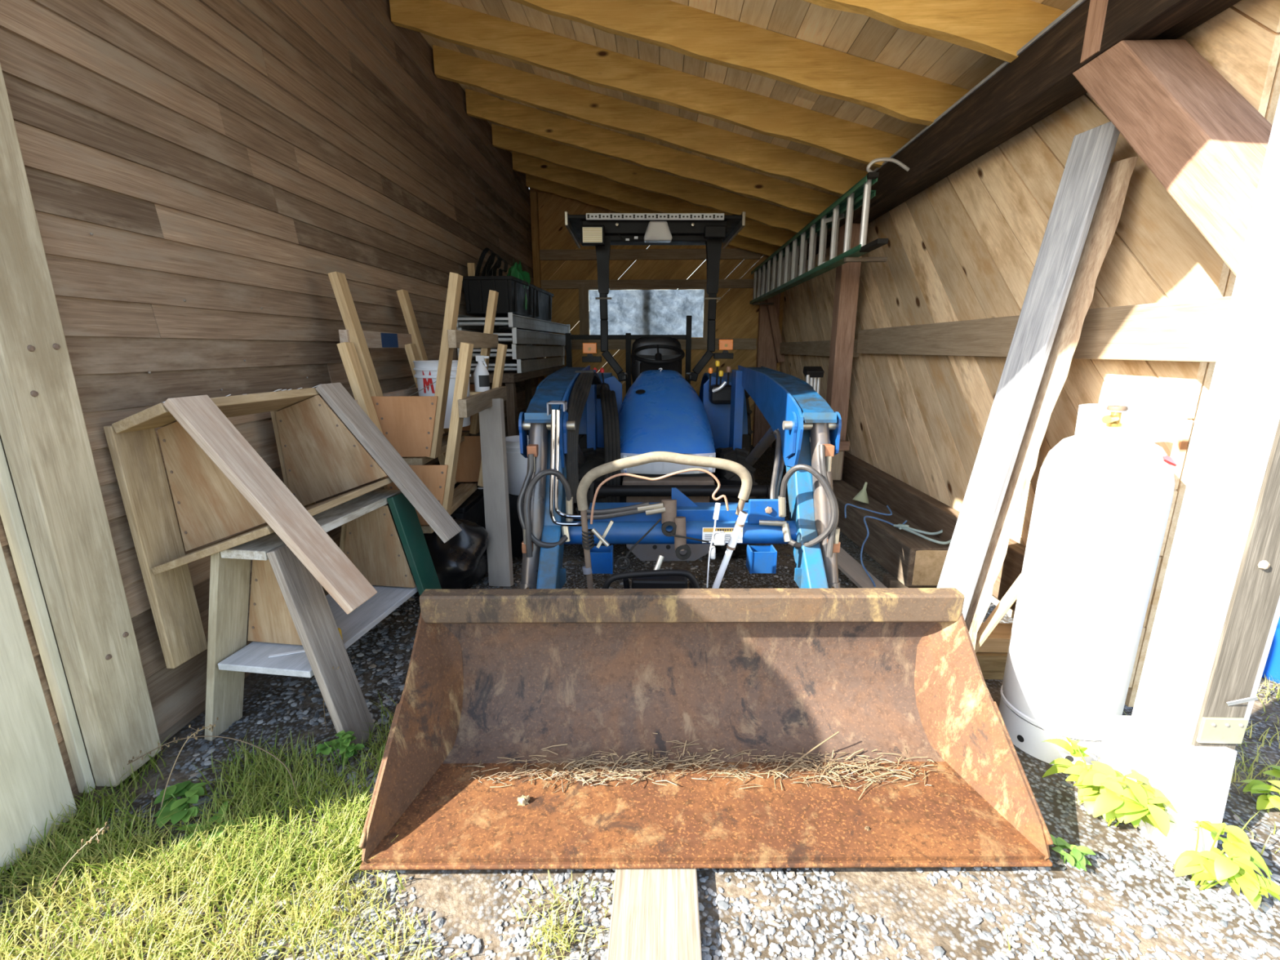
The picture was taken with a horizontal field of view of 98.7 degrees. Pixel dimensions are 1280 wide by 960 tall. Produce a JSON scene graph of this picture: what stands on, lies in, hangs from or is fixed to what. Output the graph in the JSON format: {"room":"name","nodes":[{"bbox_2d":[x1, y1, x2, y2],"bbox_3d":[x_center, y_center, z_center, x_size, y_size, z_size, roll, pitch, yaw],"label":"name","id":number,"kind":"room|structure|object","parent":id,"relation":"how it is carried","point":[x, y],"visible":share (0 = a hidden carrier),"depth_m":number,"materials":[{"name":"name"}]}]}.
{"room":"farm building","nodes":[
{"label":"farm building","id":0,"kind":"room"},
{"bbox_2d":[0,0,537,793],"bbox_3d":[-1.636,-1.578,4.465,0.122,3.750,6.780,0,13,2],"label":"wall","id":1,"kind":"structure","parent":0,"point":[225,158],"depth_m":2.22,"materials":[{"name":"brown wood"}]},
{"bbox_2d":[0,542,77,874],"bbox_3d":[-1.720,0.083,0.944,0.030,2.119,0.954,0,13,2],"label":"door","id":2,"kind":"structure","parent":1,"relation":"in","point":[34,782],"depth_m":1.50,"materials":[{"name":"wood"}]},
{"bbox_2d":[0,439,95,793],"bbox_3d":[-1.734,-0.639,1.339,0.033,3.320,0.024,0,13,2],"label":"trim","id":3,"kind":"structure","parent":1,"relation":"attached to","point":[10,512],"depth_m":1.59,"materials":[{"name":"wood"}]},
{"bbox_2d":[57,739,88,804],"bbox_3d":[-1.806,1.069,0.989,0.060,0.220,1.500,0,13,2],"label":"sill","id":4,"kind":"structure","parent":1,"relation":"attached to","point":[62,746],"depth_m":1.69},
{"bbox_2d":[0,63,161,786],"bbox_3d":[-1.677,-0.663,1.428,0.073,3.315,0.168,0,13,2],"label":"post","id":5,"kind":"object","parent":1,"relation":"attached to","point":[43,432],"visible":0.98,"depth_m":1.57,"materials":[{"name":"wood"}]},
{"bbox_2d":[89,232,308,391],"bbox_3d":[-1.659,-0.474,2.235,0.004,0.809,0.959,0,13,2],"label":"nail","id":6,"kind":"object","parent":1,"relation":"attached to","point":[91,233],"visible":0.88,"depth_m":2.01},
{"bbox_2d":[529,191,545,385],"bbox_3d":[-1.413,-2.174,7.705,0.090,3.400,0.090,0,13,2],"label":"stud","id":7,"kind":"object","parent":1,"relation":"attached to","point":[533,194],"visible":0.45,"depth_m":7.41,"materials":[{"name":"brown wood"}]},
{"bbox_2d":[0,444,1279,959],"bbox_3d":[0.000,1.342,0.321,60.000,0.001,60.000,0,13,2],"label":"gravel ground","id":8,"kind":"structure","parent":0,"point":[468,901],"depth_m":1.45,"materials":[{"name":"gravel"}]},
{"bbox_2d":[43,822,108,907],"bbox_3d":[-1.445,0.983,1.410,0.156,0.193,0.038,-4,14,-17],"label":"grass stalk","id":9,"kind":"object","parent":8,"relation":"on","point":[97,828],"visible":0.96,"depth_m":1.41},
{"bbox_2d":[153,780,206,827],"bbox_3d":[-1.380,0.986,1.646,0.124,0.077,0.214,-7,15,-28],"label":"leafy weed","id":10,"kind":"object","parent":8,"relation":"on","point":[181,806],"visible":0.99,"depth_m":1.64,"materials":[{"name":"green plant"}]},
{"bbox_2d":[157,717,217,826],"bbox_3d":[-1.385,0.882,1.684,0.044,0.261,0.189,12,18,42],"label":"grass stalk","id":11,"kind":"object","parent":8,"relation":"on","point":[211,725],"visible":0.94,"depth_m":1.68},
{"bbox_2d":[0,689,396,922],"bbox_3d":[-1.253,0.946,1.753,1.204,0.103,0.888,0,13,2],"label":"grass","id":12,"kind":"structure","parent":8,"relation":"on","point":[259,802],"depth_m":1.59,"materials":[{"name":"plant"}]},
{"bbox_2d":[170,800,238,854],"bbox_3d":[-1.249,1.020,1.568,0.174,0.046,0.166,11,18,40],"label":"leafy weed","id":13,"kind":"object","parent":8,"relation":"on","point":[215,817],"visible":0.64,"depth_m":1.58,"materials":[{"name":"green plant"}]},
{"bbox_2d":[127,735,299,805],"bbox_3d":[-1.310,0.900,1.713,0.523,0.213,0.063,0,13,2],"label":"grass stalk","id":14,"kind":"object","parent":8,"relation":"on","point":[194,737],"visible":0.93,"depth_m":1.71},
{"bbox_2d":[0,796,608,959],"bbox_3d":[-1.393,1.103,1.129,2.646,0.089,1.181,0,13,2],"label":"grass","id":15,"kind":"structure","parent":8,"relation":"on","point":[35,904],"depth_m":1.36,"materials":[{"name":"plant"}]},
{"bbox_2d":[204,488,441,751],"bbox_3d":[-1.232,0.498,2.250,0.586,0.750,0.800,2,14,8],"label":"sawhorse","id":16,"kind":"object","parent":8,"relation":"on","point":[293,630],"visible":0.79,"depth_m":1.97,"materials":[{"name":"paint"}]},
{"bbox_2d":[103,382,462,668],"bbox_3d":[-1.239,0.117,2.130,0.758,0.926,0.800,2,14,7],"label":"sawhorse","id":17,"kind":"object","parent":16,"relation":"on","point":[221,487],"visible":0.99,"depth_m":1.86,"materials":[{"name":"brown wood"}]},
{"bbox_2d":[151,476,392,574],"bbox_3d":[-1.332,0.137,2.147,0.474,0.025,0.800,-18,10,11],"label":"shelf","id":18,"kind":"object","parent":17,"relation":"attached to","point":[178,559],"depth_m":1.88,"materials":[{"name":"wood"}]},
{"bbox_2d":[217,575,417,677],"bbox_3d":[-1.232,0.560,2.265,0.351,0.025,0.800,2,14,8],"label":"shelf","id":19,"kind":"object","parent":16,"relation":"attached to","point":[259,656],"depth_m":2.02,"materials":[{"name":"wood"}]},
{"bbox_2d":[337,627,342,639],"bbox_3d":[-1.122,0.577,2.004,0.060,0.062,0.052,-4,14,-18],"label":"tape measure","id":20,"kind":"object","parent":16,"relation":"on","point":[339,628],"visible":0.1,"depth_m":2.01,"materials":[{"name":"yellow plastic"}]},
{"bbox_2d":[323,666,338,732],"bbox_3d":[-1.107,0.789,1.959,0.133,0.314,0.025,7,15,27],"label":"grass stalk","id":21,"kind":"object","parent":8,"relation":"on","point":[338,666],"visible":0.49,"depth_m":2.00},
{"bbox_2d":[315,730,364,765],"bbox_3d":[-1.002,0.914,1.857,0.144,0.119,0.085,0,13,2],"label":"leafy weed","id":22,"kind":"object","parent":8,"relation":"on","point":[344,739],"visible":0.98,"depth_m":1.85,"materials":[{"name":"green plant"}]},
{"bbox_2d":[387,483,485,574],"bbox_3d":[-1.299,0.311,3.671,0.500,0.445,0.620,0,13,2],"label":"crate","id":23,"kind":"object","parent":8,"relation":"on","point":[472,509],"visible":0.17,"depth_m":3.52,"materials":[{"name":"plastic"}]},
{"bbox_2d":[336,342,507,533],"bbox_3d":[-1.139,-0.297,3.163,0.620,0.954,0.970,0,13,-2],"label":"sawhorse","id":24,"kind":"object","parent":23,"relation":"on","point":[461,461],"visible":0.5,"depth_m":2.76,"materials":[{"name":"brown wood"}]},
{"bbox_2d":[328,271,498,465],"bbox_3d":[-1.204,-0.646,3.205,0.620,0.954,0.970,0,13,-2],"label":"sawhorse","id":25,"kind":"object","parent":24,"relation":"on","point":[414,425],"visible":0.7,"depth_m":2.80,"materials":[{"name":"brown wood"}]},
{"bbox_2d":[407,360,471,428],"bbox_3d":[-1.217,-0.513,3.272,0.414,0.384,0.367,0,13,2],"label":"pail","id":26,"kind":"object","parent":25,"relation":"in","point":[426,371],"visible":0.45,"depth_m":3.15,"materials":[{"name":"white plastic"}]},
{"bbox_2d":[469,390,481,395],"bbox_3d":[-1.001,-0.539,3.420,0.200,0.025,0.170,0,13,2],"label":"board offcut","id":27,"kind":"object","parent":24,"relation":"on","point":[472,392],"visible":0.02,"depth_m":3.35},
{"bbox_2d":[473,355,489,391],"bbox_3d":[-0.980,-0.658,3.396,0.094,0.218,0.093,10,17,37],"label":"spray bottle","id":28,"kind":"object","parent":27,"relation":"on","point":[481,374],"visible":0.98,"depth_m":3.37,"materials":[{"name":"white plastic"}]},
{"bbox_2d":[423,515,488,589],"bbox_3d":[-1.095,0.414,3.193,0.436,0.467,0.492,0,13,2],"label":"trash bag","id":29,"kind":"object","parent":8,"relation":"on","point":[460,562],"visible":0.53,"depth_m":3.06,"materials":[{"name":"plastic"}]},
{"bbox_2d":[479,398,513,586],"bbox_3d":[-0.852,0.079,3.255,0.145,1.108,0.299,-3,14,-13],"label":"plank","id":30,"kind":"object","parent":8,"relation":"on","point":[491,420],"visible":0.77,"depth_m":3.23,"materials":[{"name":"wood"}]},
{"bbox_2d":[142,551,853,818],"bbox_3d":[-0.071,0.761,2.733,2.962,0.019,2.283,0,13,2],"label":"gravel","id":31,"kind":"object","parent":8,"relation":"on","point":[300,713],"visible":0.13,"depth_m":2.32,"materials":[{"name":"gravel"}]},
{"bbox_2d":[462,365,564,483],"bbox_3d":[-1.261,-0.600,5.920,0.510,1.170,2.500,0,13,2],"label":"workbench","id":32,"kind":"object","parent":8,"relation":"on","point":[510,378],"visible":0.28,"depth_m":4.71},
{"bbox_2d":[470,355,564,373],"bbox_3d":[-1.249,-1.260,5.905,0.514,0.118,2.362,0,13,1],"label":"plank","id":33,"kind":"object","parent":32,"relation":"on","point":[524,365],"visible":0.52,"depth_m":5.29,"materials":[{"name":"wood"}]},
{"bbox_2d":[457,343,565,359],"bbox_3d":[-1.252,-1.368,5.828,0.514,0.128,2.362,1,13,2],"label":"plank","id":34,"kind":"object","parent":33,"relation":"on","point":[516,352],"visible":0.66,"depth_m":5.20,"materials":[{"name":"wood"}]},
{"bbox_2d":[457,327,565,345],"bbox_3d":[-1.215,-1.487,5.767,0.514,0.133,2.362,1,13,3],"label":"plank","id":35,"kind":"object","parent":34,"relation":"on","point":[517,336],"visible":0.71,"depth_m":5.15,"materials":[{"name":"wood"}]},
{"bbox_2d":[456,312,570,333],"bbox_3d":[-1.210,-1.600,5.698,0.514,0.118,2.362,1,14,4],"label":"plank","id":36,"kind":"object","parent":35,"relation":"on","point":[522,322],"visible":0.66,"depth_m":4.95,"materials":[{"name":"wood"}]},
{"bbox_2d":[462,275,535,317],"bbox_3d":[-1.266,-1.650,5.000,0.454,0.300,0.744,1,13,4],"label":"storage tote","id":37,"kind":"object","parent":36,"relation":"on","point":[512,293],"visible":0.84,"depth_m":4.67,"materials":[{"name":"black plastic"}]},
{"bbox_2d":[466,262,475,275],"bbox_3d":[-1.455,-1.678,4.795,0.060,0.400,0.040,0,13,2],"label":"wood offcut","id":38,"kind":"object","parent":37,"relation":"in","point":[471,266],"visible":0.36,"depth_m":4.74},
{"bbox_2d":[475,247,507,275],"bbox_3d":[-1.301,-1.786,4.784,0.288,0.425,0.100,0,13,2],"label":"strap","id":39,"kind":"object","parent":37,"relation":"in","point":[486,271],"visible":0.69,"depth_m":4.75,"materials":[{"name":"black rubber"}]},
{"bbox_2d":[506,259,530,310],"bbox_3d":[-1.119,-1.792,5.069,0.213,0.484,0.284,6,15,23],"label":"bag","id":40,"kind":"object","parent":37,"relation":"in","point":[516,270],"visible":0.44,"depth_m":4.99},
{"bbox_2d":[532,285,553,321],"bbox_3d":[-1.216,-1.838,5.787,0.454,0.300,0.804,1,13,4],"label":"storage tote","id":41,"kind":"object","parent":36,"relation":"on","point":[542,299],"visible":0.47,"depth_m":5.70,"materials":[{"name":"black plastic"}]},
{"bbox_2d":[508,493,524,557],"bbox_3d":[-0.803,0.280,3.841,0.340,0.427,0.340,0,13,2],"label":"box","id":42,"kind":"object","parent":8,"relation":"on","point":[517,537],"visible":0.04,"depth_m":3.68,"materials":[{"name":"plastic"}]},
{"bbox_2d":[505,435,528,495],"bbox_3d":[-0.789,-0.103,3.728,0.291,0.364,0.291,0,13,2],"label":"pail","id":43,"kind":"object","parent":42,"relation":"on","point":[517,464],"visible":0.28,"depth_m":3.61,"materials":[{"name":"white plastic"}]},
{"bbox_2d":[565,315,692,392],"bbox_3d":[-0.134,-1.020,6.448,1.440,1.740,0.060,0,13,2],"label":"metal rack","id":44,"kind":"object","parent":8,"relation":"on","point":[628,337],"visible":0.41,"depth_m":6.29,"materials":[{"name":"black metal"}]},
{"bbox_2d":[606,868,702,959],"bbox_3d":[0.040,1.060,1.410,0.227,0.040,1.152,0,13,2],"label":"plank","id":45,"kind":"object","parent":8,"relation":"on","point":[655,915],"visible":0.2,"depth_m":1.33,"materials":[{"name":"wood"}]},
{"bbox_2d":[576,451,752,588],"bbox_3d":[0.099,0.328,2.416,0.685,0.994,0.588,0,13,2],"label":"push mower","id":46,"kind":"object","parent":8,"relation":"on","point":[656,578],"visible":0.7,"depth_m":2.14,"materials":[{"name":"metal"}]},
{"bbox_2d":[358,211,1053,870],"bbox_3d":[0.165,-0.665,3.466,1.840,2.471,4.712,0,13,0],"label":"tractor","id":47,"kind":"object","parent":8,"relation":"on","point":[492,673],"visible":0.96,"depth_m":1.88,"materials":[{"name":"brown metal"}]},
{"bbox_2d":[517,794,529,805],"bbox_3d":[-0.344,0.948,1.624,0.035,0.034,0.027,0,13,2],"label":"clump","id":48,"kind":"object","parent":47,"relation":"on","point":[523,800],"visible":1,"depth_m":1.62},
{"bbox_2d":[580,225,604,245],"bbox_3d":[-0.385,-1.995,4.487,0.195,0.150,0.080,0,13,0],"label":"work light","id":49,"kind":"object","parent":47,"relation":"attached to","point":[590,235],"depth_m":4.45,"materials":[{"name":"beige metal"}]},
{"bbox_2d":[643,221,672,242],"bbox_3d":[0.147,-2.039,4.521,0.236,0.150,0.100,0,13,0],"label":"light","id":50,"kind":"object","parent":47,"relation":"attached to","point":[653,231],"depth_m":4.48,"materials":[{"name":"plastic"}]},
{"bbox_2d":[618,368,715,472],"bbox_3d":[0.162,-0.460,3.829,0.670,0.592,1.258,0,13,2],"label":"hood","id":51,"kind":"object","parent":47,"relation":"attached to","point":[660,411],"depth_m":3.58,"materials":[{"name":"blue metal"}]},
{"bbox_2d":[622,472,711,476],"bbox_3d":[0.166,-0.031,3.393,0.540,0.080,0.150,0,13,0],"label":"grille","id":52,"kind":"object","parent":47,"relation":"attached to","point":[705,474],"depth_m":3.32,"materials":[{"name":"black plastic"}]},
{"bbox_2d":[462,733,945,799],"bbox_3d":[0.193,0.902,1.761,1.517,0.043,0.253,0,13,2],"label":"straw","id":53,"kind":"object","parent":47,"relation":"on","point":[585,762],"visible":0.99,"depth_m":1.74,"materials":[{"name":"plant"}]},
{"bbox_2d":[703,225,726,239],"bbox_3d":[0.615,-2.030,4.505,0.175,0.090,0.080,0,13,0],"label":"work light","id":54,"kind":"object","parent":47,"relation":"attached to","point":[710,232],"depth_m":4.47,"materials":[{"name":"black plastic"}]},
{"bbox_2d":[773,731,839,779],"bbox_3d":[0.529,0.873,1.749,0.252,0.097,0.014,-6,15,-23],"label":"stick","id":55,"kind":"object","parent":47,"relation":"in","point":[837,732],"visible":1,"depth_m":1.75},
{"bbox_2d":[864,826,870,831],"bbox_3d":[0.638,0.977,1.539,0.024,0.020,0.015,0,13,2],"label":"clump","id":56,"kind":"object","parent":47,"relation":"on","point":[867,828],"visible":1,"depth_m":1.54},
{"bbox_2d":[752,293,780,447],"bbox_3d":[1.764,-1.650,7.665,0.260,2.400,0.110,0,13,2],"label":"post","id":57,"kind":"object","parent":8,"relation":"on","point":[766,355],"visible":0.49,"depth_m":7.59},
{"bbox_2d":[803,366,824,442],"bbox_3d":[1.291,-0.242,4.212,0.142,1.230,0.117,0,13,2],"label":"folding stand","id":58,"kind":"object","parent":8,"relation":"on","point":[811,374],"visible":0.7,"depth_m":4.06,"materials":[{"name":"metal"}]},
{"bbox_2d":[543,880,1128,959],"bbox_3d":[1.028,1.147,1.035,2.593,0.046,0.673,1,14,5],"label":"grass","id":59,"kind":"structure","parent":8,"relation":"on","point":[555,904],"depth_m":1.35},
{"bbox_2d":[826,223,862,479],"bbox_3d":[1.691,-0.897,4.658,0.150,2.335,0.150,0,13,2],"label":"post","id":60,"kind":"object","parent":8,"relation":"on","point":[847,274],"visible":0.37,"depth_m":4.52,"materials":[{"name":"wood"}]},
{"bbox_2d":[836,546,886,587],"bbox_3d":[1.312,0.573,3.275,0.140,0.102,0.967,-2,14,-8],"label":"board","id":61,"kind":"object","parent":8,"relation":"on","point":[847,565],"visible":0.29,"depth_m":3.30,"materials":[{"name":"grey wood"}]},
{"bbox_2d":[882,573,937,587],"bbox_3d":[1.583,0.608,3.176,0.320,0.098,0.100,0,13,2],"label":"support block","id":62,"kind":"object","parent":8,"relation":"on","point":[889,580],"visible":0.23,"depth_m":3.13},
{"bbox_2d":[832,479,950,586],"bbox_3d":[1.557,0.224,4.066,0.255,0.225,2.218,0,13,-2],"label":"old timber","id":63,"kind":"object","parent":62,"relation":"on","point":[913,560],"visible":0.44,"depth_m":3.26,"materials":[{"name":"wood"}]},
{"bbox_2d":[831,450,843,479],"bbox_3d":[1.526,-0.133,4.420,0.150,0.240,0.160,0,13,2],"label":"wood block","id":64,"kind":"object","parent":63,"relation":"on","point":[837,460],"visible":0.34,"depth_m":4.34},
{"bbox_2d":[838,439,849,450],"bbox_3d":[1.552,-0.285,4.383,0.130,0.070,0.220,-3,14,-12],"label":"wood block","id":65,"kind":"object","parent":64,"relation":"on","point":[844,445],"visible":0.29,"depth_m":4.28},
{"bbox_2d":[852,481,868,503],"bbox_3d":[1.528,0.094,3.795,0.104,0.153,0.107,0,13,-1],"label":"funnel","id":66,"kind":"object","parent":63,"relation":"on","point":[862,496],"visible":1,"depth_m":3.78,"materials":[{"name":"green plastic"}]},
{"bbox_2d":[844,503,892,518],"bbox_3d":[1.492,0.209,3.603,0.297,0.085,0.140,7,15,26],"label":"rope","id":67,"kind":"object","parent":63,"relation":"on","point":[853,505],"visible":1,"depth_m":3.60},
{"bbox_2d":[860,515,906,586],"bbox_3d":[1.388,0.435,3.281,0.234,0.355,0.429,12,18,40],"label":"rope","id":68,"kind":"object","parent":63,"relation":"on","point":[864,517],"visible":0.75,"depth_m":3.32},
{"bbox_2d":[893,524,951,544],"bbox_3d":[1.652,0.260,3.132,0.206,0.101,0.349,-6,15,-23],"label":"rope","id":69,"kind":"object","parent":63,"relation":"on","point":[904,526],"visible":0.82,"depth_m":3.13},
{"bbox_2d":[975,652,1007,679],"bbox_3d":[1.556,0.781,2.416,0.360,0.115,0.160,0,13,2],"label":"block","id":70,"kind":"object","parent":8,"relation":"on","point":[992,664],"visible":0.06,"depth_m":2.34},
{"bbox_2d":[977,622,1013,653],"bbox_3d":[1.537,0.688,2.404,0.280,0.068,0.140,0,13,2],"label":"block","id":71,"kind":"object","parent":70,"relation":"on","point":[998,641],"visible":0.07,"depth_m":2.34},
{"bbox_2d":[937,121,1119,619],"bbox_3d":[1.417,-0.193,2.138,0.480,2.147,0.156,-4,14,-17],"label":"leaning board","id":72,"kind":"object","parent":8,"relation":"on","point":[1091,153],"visible":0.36,"depth_m":2.07,"materials":[{"name":"wood"}]},
{"bbox_2d":[964,156,1137,653],"bbox_3d":[1.500,-0.117,2.079,0.459,2.020,0.303,-3,14,-14],"label":"leaning board","id":73,"kind":"object","parent":8,"relation":"on","point":[1108,211],"depth_m":2.05,"materials":[{"name":"wood"}]},
{"bbox_2d":[1049,834,1095,871],"bbox_3d":[1.182,1.028,1.512,0.098,0.057,0.116,-2,14,-9],"label":"leafy weed","id":74,"kind":"object","parent":8,"relation":"on","point":[1076,858],"visible":0.93,"depth_m":1.49,"materials":[{"name":"green plant"}]},
{"bbox_2d":[999,404,1176,764],"bbox_3d":[1.501,0.353,1.867,0.344,1.204,0.344,0,13,2],"label":"gas cylinder","id":75,"kind":"object","parent":8,"relation":"on","point":[1104,494],"visible":0.89,"depth_m":1.75,"materials":[{"name":"white"}]},
{"bbox_2d":[1101,414,1119,423],"bbox_3d":[1.476,-0.191,1.722,0.058,0.026,0.026,-7,15,-28],"label":"valve","id":76,"kind":"object","parent":75,"relation":"attached to","point":[1111,419],"depth_m":1.71,"materials":[{"name":"gold metal"}]},
{"bbox_2d":[1041,737,1177,836],"bbox_3d":[1.394,0.928,1.623,0.339,0.202,0.305,8,16,30],"label":"leafy weed","id":77,"kind":"object","parent":8,"relation":"on","point":[1135,803],"visible":0.93,"depth_m":1.57,"materials":[{"name":"green plant"}]},
{"bbox_2d":[1096,715,1237,861],"bbox_3d":[1.530,0.855,1.619,0.112,0.344,0.295,0,13,2],"label":"post base","id":78,"kind":"object","parent":8,"relation":"on","point":[1196,780],"visible":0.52,"depth_m":1.51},
{"bbox_2d":[1130,95,1279,750],"bbox_3d":[1.554,-0.230,1.337,0.112,2.085,0.225,0,13,2],"label":"post","id":79,"kind":"object","parent":78,"relation":"on","point":[1220,596],"visible":0.91,"depth_m":1.41,"materials":[{"name":"wood"}]},
{"bbox_2d":[798,0,1241,265],"bbox_3d":[1.720,-2.062,4.023,0.228,0.227,7.100,0,13,2],"label":"beam","id":80,"kind":"structure","parent":79,"relation":"on","point":[1019,94],"depth_m":2.25,"materials":[{"name":"wood"}]},
{"bbox_2d":[749,157,909,305],"bbox_3d":[1.528,-2.079,5.194,0.270,0.525,4.470,0,13,2],"label":"ladder","id":81,"kind":"object","parent":80,"relation":"hanging from","point":[778,273],"visible":1,"depth_m":4.23,"materials":[{"name":"metal"}]},
{"bbox_2d":[1072,39,1272,276],"bbox_3d":[1.625,-0.978,1.672,0.200,0.787,0.778,0,13,2],"label":"knee brace","id":82,"kind":"object","parent":79,"relation":"attached to","point":[1203,141],"visible":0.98,"depth_m":1.56,"materials":[{"name":"wood"}]},
{"bbox_2d":[1244,596,1279,728],"bbox_3d":[1.697,-0.395,1.349,0.145,2.300,0.025,0,13,2],"label":"trim","id":83,"kind":"structure","parent":79,"relation":"attached to","point":[1274,623],"depth_m":1.55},
{"bbox_2d":[1123,674,1279,854],"bbox_3d":[2.345,0.945,1.782,1.371,0.092,1.125,-1,13,-3],"label":"grass","id":84,"kind":"structure","parent":8,"relation":"on","point":[1277,696],"depth_m":1.84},
{"bbox_2d":[1164,809,1279,909],"bbox_3d":[1.487,0.986,1.450,0.199,0.170,0.269,0,13,2],"label":"leafy weed","id":85,"kind":"object","parent":8,"relation":"on","point":[1211,865],"visible":0.95,"depth_m":1.38,"materials":[{"name":"green plant"}]},
{"bbox_2d":[1239,765,1279,809],"bbox_3d":[1.990,0.963,1.651,0.256,0.120,0.195,5,14,19],"label":"leafy weed","id":86,"kind":"object","parent":8,"relation":"on","point":[1265,801],"visible":1,"depth_m":1.68,"materials":[{"name":"green plant"}]},
{"bbox_2d":[1262,616,1279,683],"bbox_3d":[2.938,0.383,2.353,0.608,0.920,0.608,0,13,2],"label":"barrel","id":87,"kind":"object","parent":8,"relation":"on","point":[1272,668],"visible":0.04,"depth_m":2.32,"materials":[{"name":"blue plastic"}]},
{"bbox_2d":[528,187,784,444],"bbox_3d":[0.279,-2.286,7.687,3.520,3.625,0.026,0,13,2],"label":"wall","id":88,"kind":"structure","parent":0,"point":[735,318],"depth_m":7.58,"materials":[{"name":"brown wood"}]},
{"bbox_2d":[578,283,708,342],"bbox_3d":[0.067,-2.324,7.708,1.821,0.790,0.170,0,13,2],"label":"window","id":89,"kind":"structure","parent":88,"relation":"in","point":[634,312],"depth_m":7.69,"materials":[{"name":"glass"}]},
{"bbox_2d":[540,279,757,288],"bbox_3d":[0.102,-2.693,7.559,3.050,0.112,0.044,0,13,2],"label":"girt","id":90,"kind":"structure","parent":88,"relation":"attached to","point":[661,283],"depth_m":7.54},
{"bbox_2d":[539,248,760,260],"bbox_3d":[0.102,-3.065,7.470,3.050,0.132,0.044,0,13,2],"label":"girt","id":91,"kind":"structure","parent":88,"relation":"attached to","point":[726,253],"depth_m":7.45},
{"bbox_2d":[543,338,756,349],"bbox_3d":[0.102,-1.915,7.745,3.050,0.150,0.044,0,13,2],"label":"girt","id":92,"kind":"structure","parent":88,"relation":"attached to","point":[696,344],"depth_m":7.71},
{"bbox_2d":[419,0,1078,217],"bbox_3d":[0.184,-2.799,4.020,3.950,1.113,7.170,0,13,2],"label":"ceiling","id":93,"kind":"structure","parent":0,"point":[862,36],"depth_m":3.35,"materials":[{"name":"wood"}]},
{"bbox_2d":[389,0,910,167],"bbox_3d":[0.174,-2.558,3.574,3.535,1.156,0.050,0,13,2],"label":"rafter","id":94,"kind":"object","parent":93,"relation":"attached to","point":[593,65],"visible":0.9,"depth_m":3.55,"materials":[{"name":"wood"}]},
{"bbox_2d":[432,44,867,195],"bbox_3d":[0.199,-2.721,4.254,3.535,1.156,0.050,0,13,2],"label":"rafter","id":95,"kind":"object","parent":93,"relation":"attached to","point":[500,80],"visible":0.91,"depth_m":4.23,"materials":[{"name":"wood"}]},
{"bbox_2d":[465,88,839,216],"bbox_3d":[0.224,-2.889,4.954,3.535,1.156,0.050,0,13,2],"label":"rafter","id":96,"kind":"object","parent":93,"relation":"attached to","point":[531,121],"visible":0.91,"depth_m":4.93,"materials":[{"name":"wood"}]},
{"bbox_2d":[525,173,780,256],"bbox_3d":[0.302,-3.411,7.141,3.535,1.159,0.050,0,13,2],"label":"rafter","id":97,"kind":"object","parent":93,"relation":"attached to","point":[532,182],"visible":0.32,"depth_m":7.10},
{"bbox_2d":[491,123,815,233],"bbox_3d":[0.251,-3.068,5.713,3.535,1.160,0.050,0,13,2],"label":"rafter","id":98,"kind":"object","parent":93,"relation":"attached to","point":[557,153],"visible":0.88,"depth_m":5.69,"materials":[{"name":"wood"}]},
{"bbox_2d":[511,151,795,246],"bbox_3d":[0.279,-3.255,6.490,3.535,1.158,0.050,0,13,2],"label":"rafter","id":99,"kind":"object","parent":93,"relation":"attached to","point":[590,183],"visible":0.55,"depth_m":6.46,"materials":[{"name":"wood"}]},
{"bbox_2d":[510,0,969,125],"bbox_3d":[0.150,-2.394,2.894,3.535,1.159,0.050,0,13,2],"label":"rafter","id":100,"kind":"object","parent":93,"relation":"attached to","point":[691,32],"visible":0.84,"depth_m":2.89,"materials":[{"name":"wood"}]},
{"bbox_2d":[802,0,1065,62],"bbox_3d":[0.126,-2.232,2.213,3.535,1.156,0.050,0,13,2],"label":"rafter","id":101,"kind":"object","parent":93,"relation":"attached to","point":[997,28],"visible":0.55,"depth_m":2.23,"materials":[{"name":"wood"}]},
{"bbox_2d":[779,0,1279,706],"bbox_3d":[1.896,-1.252,4.715,0.050,2.800,6.220,0,13,2],"label":"wall","id":102,"kind":"structure","parent":0,"point":[966,246],"depth_m":2.68,"materials":[{"name":"brown wood"}]},
{"bbox_2d":[771,438,776,449],"bbox_3d":[1.886,-0.363,6.585,0.079,0.400,2.700,0,13,2],"label":"sill","id":103,"kind":"structure","parent":102,"relation":"attached to","point":[774,442],"depth_m":7.72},
{"bbox_2d":[765,296,785,362],"bbox_3d":[1.829,-2.029,7.423,0.296,0.871,0.100,0,13,2],"label":"brace","id":104,"kind":"object","parent":102,"relation":"attached to","point":[771,308],"visible":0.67,"depth_m":7.38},
{"bbox_2d":[779,339,858,357],"bbox_3d":[1.882,-1.466,6.120,0.074,0.150,2.970,0,13,2],"label":"girt","id":105,"kind":"structure","parent":102,"relation":"attached to","point":[820,348],"depth_m":5.97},
{"bbox_2d":[842,451,1026,610],"bbox_3d":[1.779,0.180,3.683,0.085,0.295,3.202,0,13,2],"label":"wooden beam","id":106,"kind":"structure","parent":102,"relation":"attached to","point":[931,514],"depth_m":3.44,"materials":[{"name":"wood"}]},
{"bbox_2d":[856,296,1231,362],"bbox_3d":[1.769,-0.761,2.954,0.074,0.185,3.220,0,13,2],"label":"girt","id":107,"kind":"structure","parent":102,"relation":"attached to","point":[1190,330],"depth_m":1.98,"materials":[{"name":"wood"}]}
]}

